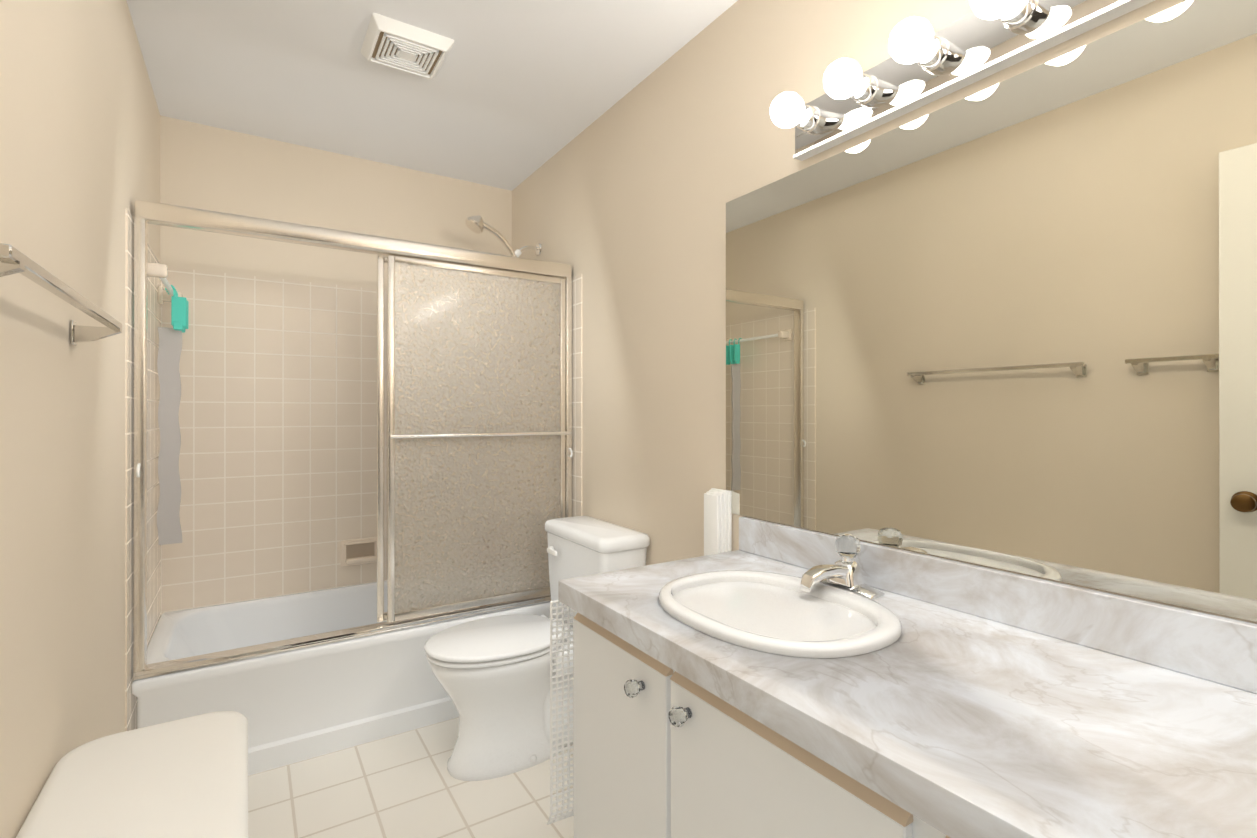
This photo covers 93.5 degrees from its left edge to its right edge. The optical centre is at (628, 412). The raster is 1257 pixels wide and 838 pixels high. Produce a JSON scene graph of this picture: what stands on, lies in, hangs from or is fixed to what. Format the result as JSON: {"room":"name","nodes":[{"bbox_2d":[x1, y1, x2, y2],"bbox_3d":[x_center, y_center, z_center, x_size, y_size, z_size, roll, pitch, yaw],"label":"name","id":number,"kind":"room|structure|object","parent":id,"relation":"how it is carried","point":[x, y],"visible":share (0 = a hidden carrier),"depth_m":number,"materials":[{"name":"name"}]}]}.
{"room":"bathroom","nodes":[
{"label":"bathroom","id":0,"kind":"room"},
{"bbox_2d":[0,0,159,837],"bbox_3d":[-1.073,-0.011,1.013,0.100,2.420,3.500,0,0,-33],"label":"wall","id":1,"kind":"structure","parent":0,"point":[79,143],"depth_m":1.16,"materials":[{"name":"paint"}]},
{"bbox_2d":[0,243,121,345],"bbox_3d":[-0.930,-0.165,0.957,0.076,0.054,0.710,0,0,-33],"label":"towel rail","id":2,"kind":"object","parent":1,"relation":"attached to","point":[13,260],"visible":0.98,"depth_m":0.90,"materials":[{"name":"silver metal"}]},
{"bbox_2d":[125,209,160,730],"bbox_3d":[-1.701,0.301,2.086,0.005,1.800,0.815,0,0,-33],"label":"wall tile","id":3,"kind":"structure","parent":1,"relation":"attached to","point":[153,496],"depth_m":1.89,"materials":[{"name":"beige tile"}]},
{"bbox_2d":[148,262,188,544],"bbox_3d":[-1.682,0.003,2.155,0.100,1.005,0.580,0,0,-33],"label":"hanging towel","id":4,"kind":"object","parent":3,"relation":"attached to","point":[168,509],"visible":0.96,"depth_m":2.27,"materials":[{"name":"grey fabric"}]},
{"bbox_2d":[160,115,511,289],"bbox_3d":[-1.309,-0.008,2.882,1.524,2.420,0.100,0,0,-33],"label":"wall","id":5,"kind":"structure","parent":0,"point":[206,167],"depth_m":2.71,"materials":[{"name":"paint"}]},
{"bbox_2d":[161,267,387,614],"bbox_3d":[-1.281,0.302,2.838,1.514,1.800,0.005,0,0,-33],"label":"wall tile","id":6,"kind":"structure","parent":5,"relation":"attached to","point":[277,414],"depth_m":2.64,"materials":[{"name":"beige tile"}]},
{"bbox_2d":[341,537,376,566],"bbox_3d":[-1.270,0.667,2.810,0.170,0.124,0.052,0,0,-33],"label":"soap dish","id":7,"kind":"object","parent":6,"relation":"attached to","point":[358,551],"visible":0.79,"depth_m":2.81,"materials":[{"name":"beige ceramic"}]},
{"bbox_2d":[248,717,573,837],"bbox_3d":[-0.390,1.250,1.450,1.724,0.100,3.500,0,0,-33],"label":"floor","id":8,"kind":"structure","parent":0,"point":[404,785],"depth_m":1.84,"materials":[{"name":"tile"}]},
{"bbox_2d":[16,711,247,837],"bbox_3d":[-0.818,0.920,0.995,0.299,0.558,0.555,0,0,-33],"label":"hamper","id":9,"kind":"object","parent":8,"relation":"on","point":[187,777],"visible":1,"depth_m":1.02,"materials":[{"name":"white plastic"}]},
{"bbox_2d":[132,580,555,775],"bbox_3d":[-1.075,1.012,2.516,1.510,0.380,0.753,0,0,-33],"label":"tub","id":10,"kind":"object","parent":8,"relation":"on","point":[295,706],"visible":0.56,"depth_m":2.14,"materials":[{"name":"white ceramic"}]},
{"bbox_2d":[132,200,572,680],"bbox_3d":[-0.890,0.083,2.230,1.506,1.473,0.086,0,0,-33],"label":"shower door","id":11,"kind":"structure","parent":10,"relation":"on","point":[479,419],"depth_m":2.34,"materials":[{"name":"silver glass"}]},
{"bbox_2d":[424,516,649,780],"bbox_3d":[-0.352,0.818,2.129,0.735,0.765,0.492,0,0,-33],"label":"toilet","id":12,"kind":"object","parent":8,"relation":"on","point":[492,675],"visible":0.73,"depth_m":2.00,"materials":[{"name":"white ceramic"}]},
{"bbox_2d":[558,517,1256,837],"bbox_3d":[0.486,0.751,0.941,0.599,0.895,1.491,0,0,-33],"label":"bathroom vanity","id":13,"kind":"object","parent":8,"relation":"on","point":[974,701],"visible":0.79,"depth_m":0.89,"materials":[{"name":"white stone"}]},
{"bbox_2d":[546,600,575,824],"bbox_3d":[-0.056,0.729,1.510,0.318,0.548,0.038,0,0,-33],"label":"bath mat","id":14,"kind":"object","parent":13,"relation":"hanging from","point":[561,816],"visible":0.17,"depth_m":1.43,"materials":[{"name":"white rubber"}]},
{"bbox_2d":[704,488,731,555],"bbox_3d":[0.266,0.718,1.787,0.046,0.965,0.085,0,0,-33],"label":"screen","id":15,"kind":"object","parent":13,"relation":"on","point":[717,523],"visible":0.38,"depth_m":1.76,"materials":[{"name":"white plastic"}]},
{"bbox_2d":[659,570,901,657],"bbox_3d":[0.288,0.461,1.198,0.400,0.161,0.490,0,0,-33],"label":"sink","id":16,"kind":"object","parent":13,"relation":"in","point":[776,613],"visible":0.52,"depth_m":1.16,"materials":[{"name":"ceramic"}]},
{"bbox_2d":[800,534,883,600],"bbox_3d":[0.446,0.337,1.300,0.168,0.124,0.164,0,0,-33],"label":"faucet","id":17,"kind":"object","parent":13,"relation":"on","point":[845,572],"visible":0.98,"depth_m":1.29,"materials":[{"name":"silver metal"}]},
{"bbox_2d":[126,0,737,190],"bbox_3d":[-0.390,-1.270,1.455,1.724,0.100,3.500,0,0,-33],"label":"ceiling","id":18,"kind":"structure","parent":0,"point":[511,95],"depth_m":2.12,"materials":[{"name":"paint"}]},
{"bbox_2d":[361,13,453,78],"bbox_3d":[-0.738,-1.202,1.970,0.250,0.034,0.236,0,0,-33],"label":"ceiling vent","id":19,"kind":"object","parent":18,"relation":"in","point":[399,45],"visible":1,"depth_m":1.93,"materials":[{"name":"white plastic"}]},
{"bbox_2d":[512,0,1256,623],"bbox_3d":[0.293,-0.010,1.892,0.100,2.420,3.500,0,0,-33],"label":"wall","id":20,"kind":"structure","parent":0,"point":[622,202],"depth_m":1.99,"materials":[{"name":"paint"}]},
{"bbox_2d":[465,215,541,256],"bbox_3d":[-0.597,-0.448,2.841,0.372,0.945,0.092,0,0,-33],"label":"shower head","id":21,"kind":"object","parent":20,"relation":"attached to","point":[477,224],"visible":0.54,"depth_m":2.81},
{"bbox_2d":[572,274,581,516],"bbox_3d":[-0.423,0.302,2.908,0.005,1.800,0.815,0,0,-33],"label":"wall tile","id":22,"kind":"structure","parent":20,"relation":"attached to","point":[577,395],"depth_m":2.60,"materials":[{"name":"beige tile"}]},
{"bbox_2d":[770,0,1154,160],"bbox_3d":[0.676,-0.720,1.041,0.173,0.126,1.092,0,0,-33],"label":"sconce","id":23,"kind":"object","parent":20,"relation":"attached to","point":[924,64],"visible":1,"depth_m":1.18,"materials":[{"name":"silver metal"}]},
{"bbox_2d":[726,0,1256,621],"bbox_3d":[0.717,-0.166,1.133,0.005,0.932,1.556,0,0,-33],"label":"mirror","id":24,"kind":"object","parent":20,"relation":"attached to","point":[1010,324],"visible":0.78,"depth_m":1.08,"materials":[{"name":"silver mirror"}]}
]}

